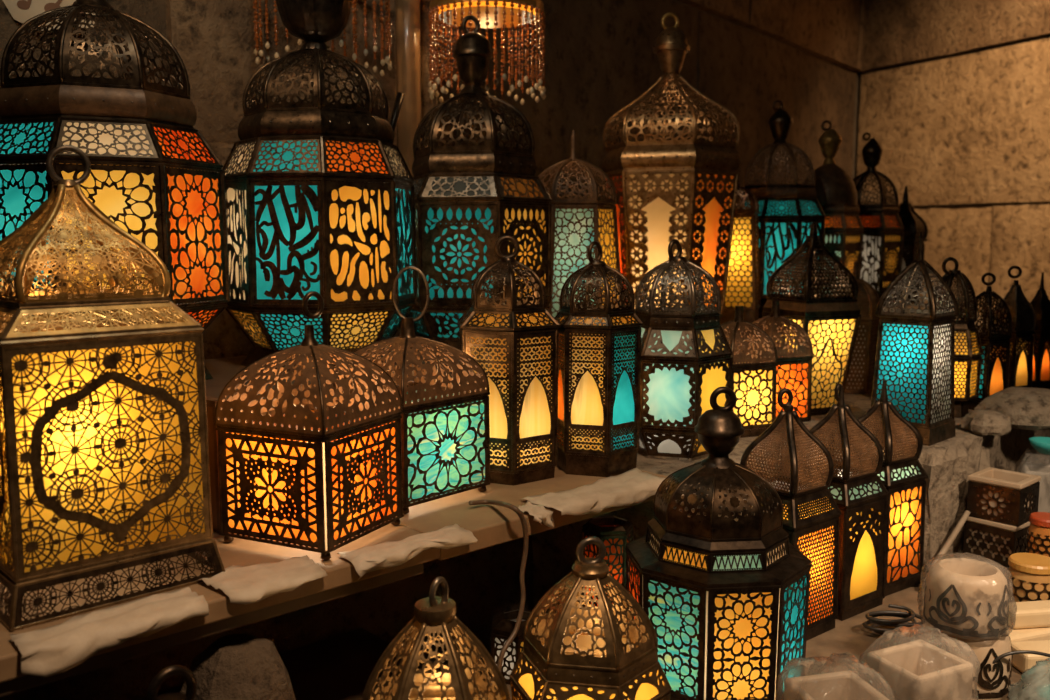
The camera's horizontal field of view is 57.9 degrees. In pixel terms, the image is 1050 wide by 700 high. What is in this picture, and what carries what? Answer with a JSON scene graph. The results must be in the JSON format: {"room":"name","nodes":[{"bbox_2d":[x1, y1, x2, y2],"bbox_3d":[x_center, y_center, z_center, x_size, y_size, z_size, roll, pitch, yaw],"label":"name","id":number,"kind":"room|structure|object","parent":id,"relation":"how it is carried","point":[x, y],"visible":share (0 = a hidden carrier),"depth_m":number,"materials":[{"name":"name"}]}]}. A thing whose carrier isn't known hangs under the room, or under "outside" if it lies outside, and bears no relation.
{"room":"lantern shop","nodes":[
{"label":"lantern shop","id":0,"kind":"room"},
{"bbox_2d":[0,535,532,699],"bbox_3d":[-0.991,0.822,1.701,2.144,1.059,0.640,-6,9,-42],"label":"wall","id":1,"kind":"structure","parent":0,"point":[483,584],"depth_m":1.86,"materials":[{"name":"stone"}]},
{"bbox_2d":[0,523,439,682],"bbox_3d":[-0.770,0.338,1.164,1.334,0.030,0.440,-6,9,-42],"label":"plank","id":2,"kind":"object","parent":1,"relation":"on","point":[340,571],"visible":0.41,"depth_m":1.29,"materials":[{"name":"brown wood"}]},
{"bbox_2d":[10,587,208,676],"bbox_3d":[-0.494,0.337,1.137,0.078,0.041,0.217,7,10,44],"label":"cloth","id":3,"kind":"object","parent":2,"relation":"on","point":[49,651],"visible":1,"depth_m":1.11,"materials":[{"name":"beige fabric"}]},
{"bbox_2d":[0,145,224,631],"bbox_3d":[-0.595,0.021,1.262,0.270,0.577,0.269,-6,9,-43],"label":"lantern","id":4,"kind":"object","parent":2,"relation":"on","point":[104,450],"visible":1,"depth_m":1.18,"materials":[{"name":"brown metal"}]},
{"bbox_2d":[0,563,423,696],"bbox_3d":[-0.680,0.364,1.163,1.162,0.022,0.288,-6,9,-42],"label":"shelf board","id":5,"kind":"object","parent":2,"relation":"attached to","point":[26,682],"visible":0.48,"depth_m":1.22,"materials":[{"name":"brown wood"}]},
{"bbox_2d":[206,396,220,532],"bbox_3d":[-0.505,0.177,1.502,0.104,0.208,0.018,6,9,42],"label":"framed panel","id":6,"kind":"object","parent":2,"relation":"on","point":[211,402],"visible":0.14,"depth_m":1.47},
{"bbox_2d":[197,555,326,604],"bbox_3d":[-0.350,0.308,1.286,0.108,0.020,0.150,6,9,42],"label":"wrapping paper","id":7,"kind":"object","parent":2,"relation":"on","point":[245,585],"visible":1,"depth_m":1.27,"materials":[{"name":"beige paper"}]},
{"bbox_2d":[214,291,403,559],"bbox_3d":[-0.326,0.098,1.452,0.201,0.376,0.201,3,8,25],"label":"lantern","id":8,"kind":"object","parent":2,"relation":"on","point":[315,472],"visible":1,"depth_m":1.39,"materials":[{"name":"brown metal"}]},
{"bbox_2d":[336,524,477,579],"bbox_3d":[-0.171,0.296,1.413,0.214,0.027,0.068,-6,9,-41],"label":"wrapping paper","id":9,"kind":"object","parent":2,"relation":"on","point":[388,554],"visible":1,"depth_m":1.40,"materials":[{"name":"beige paper"}]},
{"bbox_2d":[204,353,459,404],"bbox_3d":[-0.982,0.191,1.674,2.023,0.200,0.560,-6,9,-42],"label":"shelf riser","id":10,"kind":"object","parent":1,"relation":"on","point":[222,370],"visible":0.02,"depth_m":2.02,"materials":[{"name":"brown wood"}]},
{"bbox_2d":[0,0,229,379],"bbox_3d":[-0.834,-0.372,1.869,0.443,0.870,0.441,-3,8,-26],"label":"lantern","id":11,"kind":"object","parent":10,"relation":"on","point":[153,174],"visible":0.67,"depth_m":1.72,"materials":[{"name":"brown metal"}]},
{"bbox_2d":[222,0,417,371],"bbox_3d":[-0.465,-0.403,2.137,0.408,0.866,0.406,1,7,8],"label":"lantern","id":12,"kind":"object","parent":10,"relation":"on","point":[320,197],"visible":0.95,"depth_m":2.00,"materials":[{"name":"brown metal"}]},
{"bbox_2d":[390,92,404,130],"bbox_3d":[-0.343,-0.328,2.432,0.070,0.647,0.059,-7,10,-44],"label":"metal rod","id":13,"kind":"object","parent":10,"relation":"on","point":[400,96],"visible":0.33,"depth_m":2.39,"materials":[{"name":"metal"}]},
{"bbox_2d":[399,466,669,559],"bbox_3d":[-0.069,0.264,1.798,0.557,0.036,0.436,-6,9,-42],"label":"plank","id":14,"kind":"object","parent":1,"relation":"on","point":[491,525],"visible":0.2,"depth_m":1.60,"materials":[{"name":"brown wood"}]},
{"bbox_2d":[333,266,489,513],"bbox_3d":[-0.207,0.055,1.684,0.206,0.407,0.207,6,9,42],"label":"lantern","id":15,"kind":"object","parent":14,"relation":"on","point":[445,427],"visible":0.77,"depth_m":1.64,"materials":[{"name":"brown metal"}]},
{"bbox_2d":[468,499,528,670],"bbox_3d":[-0.039,0.377,1.564,0.074,0.270,0.166,-2,7,-19],"label":"power cord","id":16,"kind":"object","parent":14,"relation":"hanging from","point":[514,508],"visible":0.93,"depth_m":1.53,"materials":[{"name":"brown plastic"}]},
{"bbox_2d":[458,235,560,484],"bbox_3d":[-0.033,0.011,1.825,0.187,0.460,0.216,-1,7,-7],"label":"lantern","id":17,"kind":"object","parent":14,"relation":"on","point":[514,341],"visible":0.84,"depth_m":1.76,"materials":[{"name":"brown metal"}]},
{"bbox_2d":[518,501,552,527],"bbox_3d":[0.015,0.277,1.587,0.044,0.032,0.072,-6,9,-42],"label":"wrapping paper","id":18,"kind":"object","parent":14,"relation":"on","point":[540,514],"visible":0.92,"depth_m":1.58,"materials":[{"name":"beige paper"}]},
{"bbox_2d":[520,468,666,514],"bbox_3d":[0.139,0.264,1.719,0.307,0.035,0.106,-7,9,-43],"label":"wrapping paper","id":19,"kind":"object","parent":14,"relation":"on","point":[634,486],"visible":0.98,"depth_m":1.70,"materials":[{"name":"beige paper"}]},
{"bbox_2d":[554,241,642,476],"bbox_3d":[0.141,0.011,1.870,0.184,0.448,0.160,-6,9,-42],"label":"lantern","id":20,"kind":"object","parent":14,"relation":"on","point":[598,428],"visible":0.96,"depth_m":1.82,"materials":[{"name":"brown metal"}]},
{"bbox_2d":[165,0,437,147],"bbox_3d":[-0.653,-0.257,2.748,0.765,2.950,0.300,-5,9,-37],"label":"wall","id":21,"kind":"structure","parent":0,"point":[171,25],"depth_m":2.35,"materials":[{"name":"brown stone"}]},
{"bbox_2d":[172,0,435,358],"bbox_3d":[-0.567,-0.819,2.564,0.757,1.784,0.064,-5,9,-37],"label":"wall pier","id":22,"kind":"object","parent":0,"point":[216,43],"visible":0.06,"depth_m":2.44,"materials":[{"name":"brown stone"}]},
{"bbox_2d":[253,0,391,75],"bbox_3d":[-0.509,-1.205,2.352,0.342,0.994,0.342,-1,7,-9],"label":"chandelier","id":23,"kind":"object","parent":22,"relation":"hanging from","point":[387,22],"visible":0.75,"depth_m":2.34,"materials":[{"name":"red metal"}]},
{"bbox_2d":[395,0,421,176],"bbox_3d":[-0.322,-0.733,2.631,0.071,0.920,0.071,0,7,0],"label":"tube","id":24,"kind":"object","parent":22,"relation":"hanging from","point":[407,12],"visible":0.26,"depth_m":2.60,"materials":[{"name":"brown"}]},
{"bbox_2d":[428,0,545,104],"bbox_3d":[-0.101,-1.163,2.498,0.325,0.982,0.325,0,7,0],"label":"chandelier","id":25,"kind":"object","parent":22,"relation":"hanging from","point":[502,14],"visible":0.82,"depth_m":2.49,"materials":[{"name":"gold metal"}]},
{"bbox_2d":[0,0,861,208],"bbox_3d":[0.373,-1.037,4.113,0.188,4.171,6.500,5,9,37],"label":"wall","id":26,"kind":"structure","parent":0,"point":[600,58],"depth_m":4.08,"materials":[{"name":"stone"}]},
{"bbox_2d":[3,0,94,30],"bbox_3d":[-1.085,-0.824,2.078,0.310,0.245,0.014,-4,8,-30],"label":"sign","id":27,"kind":"object","parent":26,"relation":"attached to","point":[20,11],"visible":0.55,"depth_m":2.08,"materials":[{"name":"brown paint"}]},
{"bbox_2d":[679,0,865,71],"bbox_3d":[0.348,-2.318,3.787,0.112,1.544,6.194,5,9,37],"label":"wall","id":28,"kind":"structure","parent":0,"point":[834,31],"depth_m":5.49,"materials":[{"name":"stone"}]},
{"bbox_2d":[532,307,1049,616],"bbox_3d":[1.203,0.517,4.095,4.239,1.089,3.146,-4,8,-30],"label":"wall ledge","id":29,"kind":"object","parent":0,"point":[948,463],"visible":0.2,"depth_m":2.11,"materials":[{"name":"grey stone"}]},
{"bbox_2d":[635,239,731,460],"bbox_3d":[0.321,-0.008,2.014,0.233,0.451,0.202,-6,9,-42],"label":"lantern","id":30,"kind":"object","parent":29,"relation":"on","point":[686,352],"visible":0.92,"depth_m":1.94,"materials":[{"name":"grey metal"}]},
{"bbox_2d":[721,306,777,437],"bbox_3d":[0.497,0.045,2.221,0.132,0.297,0.131,-3,8,-23],"label":"lantern","id":31,"kind":"object","parent":29,"relation":"on","point":[754,373],"visible":0.66,"depth_m":2.18,"materials":[{"name":"yellow glass"}]},
{"bbox_2d":[738,276,812,421],"bbox_3d":[0.623,-0.005,2.377,0.137,0.359,0.136,-3,8,-23],"label":"lantern","id":32,"kind":"object","parent":29,"relation":"on","point":[794,369],"visible":0.47,"depth_m":2.34,"materials":[{"name":"orange glass"}]},
{"bbox_2d":[762,222,860,415],"bbox_3d":[0.742,-0.084,2.468,0.179,0.493,0.178,-3,7,-22],"label":"lantern","id":33,"kind":"object","parent":29,"relation":"on","point":[831,321],"visible":0.71,"depth_m":2.42,"materials":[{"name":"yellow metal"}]},
{"bbox_2d":[835,262,879,393],"bbox_3d":[0.973,-0.069,2.812,0.154,0.381,0.134,1,7,9],"label":"lantern","id":34,"kind":"object","parent":29,"relation":"on","point":[861,371],"visible":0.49,"depth_m":2.77,"materials":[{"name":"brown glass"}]},
{"bbox_2d":[898,186,927,303],"bbox_3d":[1.624,-0.452,4.075,0.189,0.497,0.164,3,7,21],"label":"lantern","id":35,"kind":"object","parent":29,"relation":"on","point":[913,223],"visible":0.49,"depth_m":4.01,"materials":[{"name":"metal"}]},
{"bbox_2d":[868,232,958,445],"bbox_3d":[0.890,-0.033,2.162,0.145,0.467,0.145,-7,10,-44],"label":"lantern","id":36,"kind":"object","parent":29,"relation":"on","point":[915,347],"visible":0.95,"depth_m":2.13,"materials":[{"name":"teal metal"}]},
{"bbox_2d":[934,257,982,417],"bbox_3d":[1.092,-0.035,2.433,0.155,0.405,0.134,2,7,14],"label":"lantern","id":37,"kind":"object","parent":29,"relation":"on","point":[968,351],"visible":0.52,"depth_m":2.39,"materials":[{"name":"brown metal"}]},
{"bbox_2d":[961,410,1010,434],"bbox_3d":[1.088,0.168,2.239,0.104,0.050,0.094,0,7,0],"label":"stone block","id":38,"kind":"object","parent":29,"relation":"on","point":[980,422],"visible":1,"depth_m":2.21,"materials":[{"name":"grey stone"}]},
{"bbox_2d":[968,273,1011,409],"bbox_3d":[1.221,-0.024,2.515,0.088,0.362,0.090,-3,8,-26],"label":"lantern","id":39,"kind":"object","parent":29,"relation":"on","point":[994,376],"visible":0.74,"depth_m":2.49,"materials":[{"name":"metal"}]},
{"bbox_2d":[974,387,1049,429],"bbox_3d":[1.235,0.139,2.339,0.262,0.085,0.198,0,7,0],"label":"stone block","id":40,"kind":"object","parent":29,"relation":"on","point":[1027,408],"visible":0.84,"depth_m":2.27,"materials":[{"name":"grey stone"}]},
{"bbox_2d":[992,266,1035,387],"bbox_3d":[1.363,-0.047,2.654,0.081,0.376,0.083,-3,8,-25],"label":"lantern","id":41,"kind":"object","parent":29,"relation":"on","point":[1023,315],"visible":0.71,"depth_m":2.63,"materials":[{"name":"metal"}]},
{"bbox_2d":[1030,272,1049,388],"bbox_3d":[1.522,-0.054,2.814,0.073,0.352,0.074,-3,8,-23],"label":"lantern","id":42,"kind":"object","parent":29,"relation":"on","point":[1040,303],"visible":0.66,"depth_m":2.79,"materials":[{"name":"metal"}]},
{"bbox_3d":[0.533,0.008,3.060,1.880,0.169,1.842,0,7,0],"label":"shelf riser","id":43,"kind":"object","parent":29,"relation":"on","visible":0},
{"bbox_2d":[407,15,551,355],"bbox_3d":[-0.128,-0.409,2.368,0.394,0.823,0.356,1,7,9],"label":"lantern","id":44,"kind":"object","parent":43,"relation":"on","point":[467,197],"visible":0.72,"depth_m":2.24,"materials":[{"name":"brown metal"}]},
{"bbox_2d":[538,130,620,316],"bbox_3d":[0.132,-0.311,2.602,0.283,0.572,0.245,0,7,1],"label":"lantern","id":45,"kind":"object","parent":43,"relation":"on","point":[577,222],"visible":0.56,"depth_m":2.50,"materials":[{"name":"green glass"}]},
{"bbox_2d":[600,12,741,324],"bbox_3d":[0.437,-0.532,2.877,0.428,0.946,0.376,2,7,18],"label":"lantern","id":46,"kind":"object","parent":43,"relation":"on","point":[684,190],"visible":0.84,"depth_m":2.76,"materials":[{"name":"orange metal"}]},
{"bbox_2d":[720,182,760,324],"bbox_3d":[0.678,-0.310,3.065,0.159,0.458,0.158,2,7,18],"label":"lantern","id":47,"kind":"object","parent":43,"relation":"on","point":[743,280],"visible":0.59,"depth_m":3.00,"materials":[{"name":"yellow glass"}]},
{"bbox_2d":[737,100,825,318],"bbox_3d":[0.891,-0.493,3.345,0.309,0.755,0.309,-5,8,-35],"label":"lantern","id":48,"kind":"object","parent":43,"relation":"on","point":[787,212],"visible":0.69,"depth_m":3.23,"materials":[{"name":"teal glass"}]},
{"bbox_2d":[803,120,863,292],"bbox_3d":[1.119,-0.490,3.517,0.259,0.707,0.224,2,7,17],"label":"lantern","id":49,"kind":"object","parent":43,"relation":"on","point":[836,191],"visible":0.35,"depth_m":3.43,"materials":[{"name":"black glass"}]},
{"bbox_2d":[853,132,903,306],"bbox_3d":[1.401,-0.529,3.865,0.269,0.701,0.233,3,8,24],"label":"lantern","id":50,"kind":"object","parent":43,"relation":"on","point":[883,237],"visible":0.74,"depth_m":3.79,"materials":[{"name":"brown metal"}]},
{"bbox_2d":[856,0,1049,313],"bbox_3d":[3.343,-1.046,4.392,0.220,4.121,4.600,-4,8,-27],"label":"wall","id":51,"kind":"structure","parent":0,"point":[972,127],"depth_m":5.61,"materials":[{"name":"stone"}]},
{"bbox_3d":[1.200,1.182,3.467,8.800,0.080,8.600,0,7,0],"label":"floor","id":52,"kind":"structure","parent":0,"visible":0},
{"bbox_2d":[138,628,440,699],"bbox_3d":[-0.657,1.027,1.087,1.583,0.800,0.728,-6,9,-42],"label":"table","id":53,"kind":"object","parent":52,"relation":"on","point":[339,667],"visible":0.56,"depth_m":1.66,"materials":[{"name":"brown wood"}]},
{"bbox_2d":[146,665,196,699],"bbox_3d":[-0.407,0.491,1.097,0.100,0.262,0.087,-3,7,-21],"label":"lantern","id":54,"kind":"object","parent":53,"relation":"on","point":[160,677],"visible":1,"depth_m":1.09,"materials":[{"name":"metal"}]},
{"bbox_2d":[180,634,295,699],"bbox_3d":[-0.389,0.495,1.281,0.150,0.210,0.150,0,7,0],"label":"stone block","id":55,"kind":"object","parent":53,"relation":"on","point":[234,666],"visible":0.93,"depth_m":1.25,"materials":[{"name":"grey stone"}]},
{"bbox_2d":[362,577,510,699],"bbox_3d":[-0.110,0.444,1.182,0.205,0.335,0.178,0,7,-2],"label":"lantern","id":56,"kind":"object","parent":53,"relation":"on","point":[461,679],"visible":1,"depth_m":1.16,"materials":[{"name":"brown metal"}]},
{"bbox_2d":[490,587,1035,699],"bbox_3d":[1.152,0.897,1.961,3.005,0.847,1.015,-5,9,-37],"label":"table","id":57,"kind":"object","parent":52,"relation":"on","point":[849,635],"depth_m":1.78,"materials":[{"name":"brown wood"}]},
{"bbox_2d":[491,610,540,683],"bbox_3d":[-0.012,0.506,1.633,0.105,0.103,0.091,4,8,29],"label":"lantern","id":58,"kind":"object","parent":57,"relation":"on","point":[503,624],"visible":0.53,"depth_m":1.60,"materials":[{"name":"brown metal"}]},
{"bbox_2d":[510,536,671,699],"bbox_3d":[0.088,0.424,1.300,0.223,0.347,0.194,1,7,10],"label":"lantern","id":59,"kind":"object","parent":57,"relation":"on","point":[602,652],"visible":1,"depth_m":1.25,"materials":[{"name":"brown metal"}]},
{"bbox_2d":[581,516,632,608],"bbox_3d":[0.154,0.428,1.784,0.100,0.220,0.086,-1,7,-9],"label":"lantern","id":60,"kind":"object","parent":57,"relation":"on","point":[615,532],"visible":0.38,"depth_m":1.74,"materials":[{"name":"brown metal"}]},
{"bbox_2d":[625,386,811,699],"bbox_3d":[0.316,0.310,1.569,0.282,0.507,0.282,-1,7,-6],"label":"lantern","id":61,"kind":"object","parent":57,"relation":"on","point":[720,582],"visible":0.88,"depth_m":1.47,"materials":[{"name":"metal"}]},
{"bbox_2d":[740,388,841,640],"bbox_3d":[0.495,0.302,1.809,0.151,0.465,0.151,-6,9,-39],"label":"lantern","id":62,"kind":"object","parent":57,"relation":"on","point":[811,513],"visible":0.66,"depth_m":1.77,"materials":[{"name":"metal"}]},
{"bbox_2d":[784,670,888,699],"bbox_3d":[0.432,0.531,1.321,0.110,0.125,0.100,-2,7,-14],"label":"box","id":63,"kind":"object","parent":57,"relation":"on","point":[842,685],"visible":1,"depth_m":1.35,"materials":[{"name":"white ceramic"}]},
{"bbox_2d":[775,652,895,699],"bbox_3d":[0.432,0.516,1.320,0.143,0.156,0.132,-2,7,-14],"label":"plastic wrap","id":64,"kind":"object","parent":63,"relation":"on","point":[870,675],"visible":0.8,"depth_m":1.35,"materials":[{"name":"clear plastic"}]},
{"bbox_2d":[797,383,889,620],"bbox_3d":[0.634,0.293,1.929,0.148,0.455,0.146,-5,9,-37],"label":"lantern","id":65,"kind":"object","parent":57,"relation":"on","point":[858,490],"visible":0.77,"depth_m":1.89,"materials":[{"name":"metal"}]},
{"bbox_2d":[841,380,927,595],"bbox_3d":[0.765,0.284,2.049,0.141,0.443,0.140,-5,8,-35],"label":"lantern","id":66,"kind":"object","parent":57,"relation":"on","point":[904,478],"visible":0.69,"depth_m":2.01,"materials":[{"name":"glass"}]},
{"bbox_2d":[867,639,972,699],"bbox_3d":[0.587,0.519,1.419,0.115,0.125,0.100,-3,8,-26],"label":"box","id":67,"kind":"object","parent":57,"relation":"on","point":[919,669],"visible":0.98,"depth_m":1.39,"materials":[{"name":"white ceramic"}]},
{"bbox_2d":[858,624,979,699],"bbox_3d":[0.587,0.505,1.417,0.149,0.156,0.133,-3,8,-26],"label":"plastic wrap","id":68,"kind":"object","parent":67,"relation":"on","point":[911,633],"visible":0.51,"depth_m":1.44,"materials":[{"name":"clear plastic"}]},
{"bbox_2d":[919,510,969,587],"bbox_3d":[0.906,0.430,2.046,0.176,0.145,0.014,-5,8,-35],"label":"wooden stick","id":69,"kind":"object","parent":57,"relation":"on","point":[952,537],"visible":0.62,"depth_m":2.06,"materials":[{"name":"beige wood"}]},
{"bbox_2d":[930,635,1012,697],"bbox_3d":[0.751,0.511,1.603,0.127,0.100,0.127,0,7,0],"label":"candle holder","id":70,"kind":"object","parent":57,"relation":"on","point":[994,681],"visible":0.48,"depth_m":1.55,"materials":[{"name":"ceramic"}]},
{"bbox_2d":[923,558,1009,636],"bbox_3d":[0.742,0.411,1.597,0.130,0.096,0.130,0,7,0],"label":"candle holder","id":71,"kind":"object","parent":70,"relation":"on","point":[963,596],"visible":1,"depth_m":1.55,"materials":[{"name":"ceramic"}]},
{"bbox_2d":[917,552,1016,640],"bbox_3d":[0.741,0.405,1.596,0.150,0.111,0.152,0,7,0],"label":"plastic wrap","id":72,"kind":"object","parent":71,"relation":"on","point":[1012,611],"visible":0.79,"depth_m":1.60,"materials":[{"name":"clear plastic"}]},
{"bbox_2d":[1008,553,1049,601],"bbox_3d":[0.986,0.469,1.850,0.094,0.125,0.094,0,7,0],"label":"jar","id":73,"kind":"object","parent":57,"relation":"on","point":[1030,572],"visible":0.45,"depth_m":1.81,"materials":[{"name":"ceramic"}]},
{"bbox_2d":[1008,658,1049,699],"bbox_3d":[0.864,0.535,1.505,0.185,0.075,0.133,-1,7,-11],"label":"plastic bag","id":74,"kind":"object","parent":57,"relation":"on","point":[1038,675],"visible":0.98,"depth_m":1.51,"materials":[{"name":"clear plastic"}]},
{"bbox_2d":[992,650,1049,663],"bbox_3d":[0.797,0.502,1.538,0.100,0.037,0.016,2,7,15],"label":"cable","id":75,"kind":"object","parent":74,"relation":"on","point":[998,658],"visible":1,"depth_m":1.54,"materials":[{"name":"black rubber"}]},
{"bbox_2d":[1036,687,1048,699],"bbox_3d":[0.848,0.551,1.507,0.067,0.024,0.067,0,7,0],"label":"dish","id":76,"kind":"object","parent":74,"relation":"in","point":[1041,695],"visible":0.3,"depth_m":1.50,"materials":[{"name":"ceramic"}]},
{"bbox_2d":[1009,627,1049,641],"bbox_3d":[0.906,0.528,1.736,0.160,0.035,0.045,-3,7,-20],"label":"package","id":77,"kind":"object","parent":57,"relation":"on","point":[1040,633],"visible":0.18,"depth_m":1.72},
{"bbox_2d":[1008,600,1049,628],"bbox_3d":[0.958,0.489,1.762,0.150,0.035,0.050,-1,7,-9],"label":"package","id":78,"kind":"object","parent":77,"relation":"on","point":[1029,614],"visible":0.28,"depth_m":1.74},
{"bbox_2d":[1010,640,1049,672],"bbox_3d":[0.921,0.535,1.656,0.140,0.040,0.060,-1,7,-6],"label":"package","id":79,"kind":"object","parent":57,"relation":"on","point":[1021,662],"visible":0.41,"depth_m":1.64},
{"bbox_3d":[1.063,0.480,2.113,0.170,0.040,0.160,4,8,28],"label":"carton","id":80,"kind":"object","parent":57,"relation":"on","visible":0},
{"bbox_2d":[963,516,1029,567],"bbox_3d":[1.053,0.414,2.106,0.112,0.092,0.112,-5,9,-38],"label":"candle holder","id":81,"kind":"object","parent":80,"relation":"on","point":[995,541],"visible":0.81,"depth_m":2.06,"materials":[{"name":"wood"}]},
{"bbox_2d":[967,467,1040,526],"bbox_3d":[1.054,0.322,2.094,0.112,0.092,0.112,-6,9,-42],"label":"candle holder","id":82,"kind":"object","parent":81,"relation":"on","point":[1007,497],"visible":0.98,"depth_m":2.06,"materials":[{"name":"wood"}]},
{"bbox_3d":[1.076,0.492,1.973,0.068,0.049,0.068,2,7,17],"label":"carton","id":83,"kind":"object","parent":57,"relation":"on","visible":0},
{"bbox_2d":[1026,512,1049,556],"bbox_3d":[1.076,0.404,1.963,0.072,0.125,0.072,0,7,0],"label":"jar","id":84,"kind":"object","parent":83,"relation":"on","point":[1038,538],"visible":0.53,"depth_m":1.94,"materials":[{"name":"orange ceramic"}]},
{"bbox_3d":[1.220,0.456,2.231,0.120,0.060,0.120,3,7,23],"label":"carton","id":85,"kind":"object","parent":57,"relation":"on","visible":0},
{"bbox_2d":[1014,448,1048,472],"bbox_3d":[1.214,0.333,2.216,0.132,0.185,0.132,3,7,23],"label":"plastic wrap","id":86,"kind":"object","parent":85,"relation":"on","point":[1025,454],"visible":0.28,"depth_m":2.25,"materials":[{"name":"clear plastic"}]},
{"bbox_2d":[1029,437,1049,454],"bbox_3d":[1.214,0.225,2.203,0.083,0.030,0.083,0,7,0],"label":"bowl","id":87,"kind":"object","parent":86,"relation":"on","point":[1041,444],"visible":1,"depth_m":2.19,"materials":[{"name":"teal ceramic"}]},
{"bbox_2d":[1021,462,1049,512],"bbox_3d":[1.214,0.349,2.218,0.100,0.150,0.100,3,7,23],"label":"box","id":88,"kind":"object","parent":85,"relation":"on","point":[1043,470],"visible":0.41,"depth_m":2.17,"materials":[{"name":"white cardboard"}]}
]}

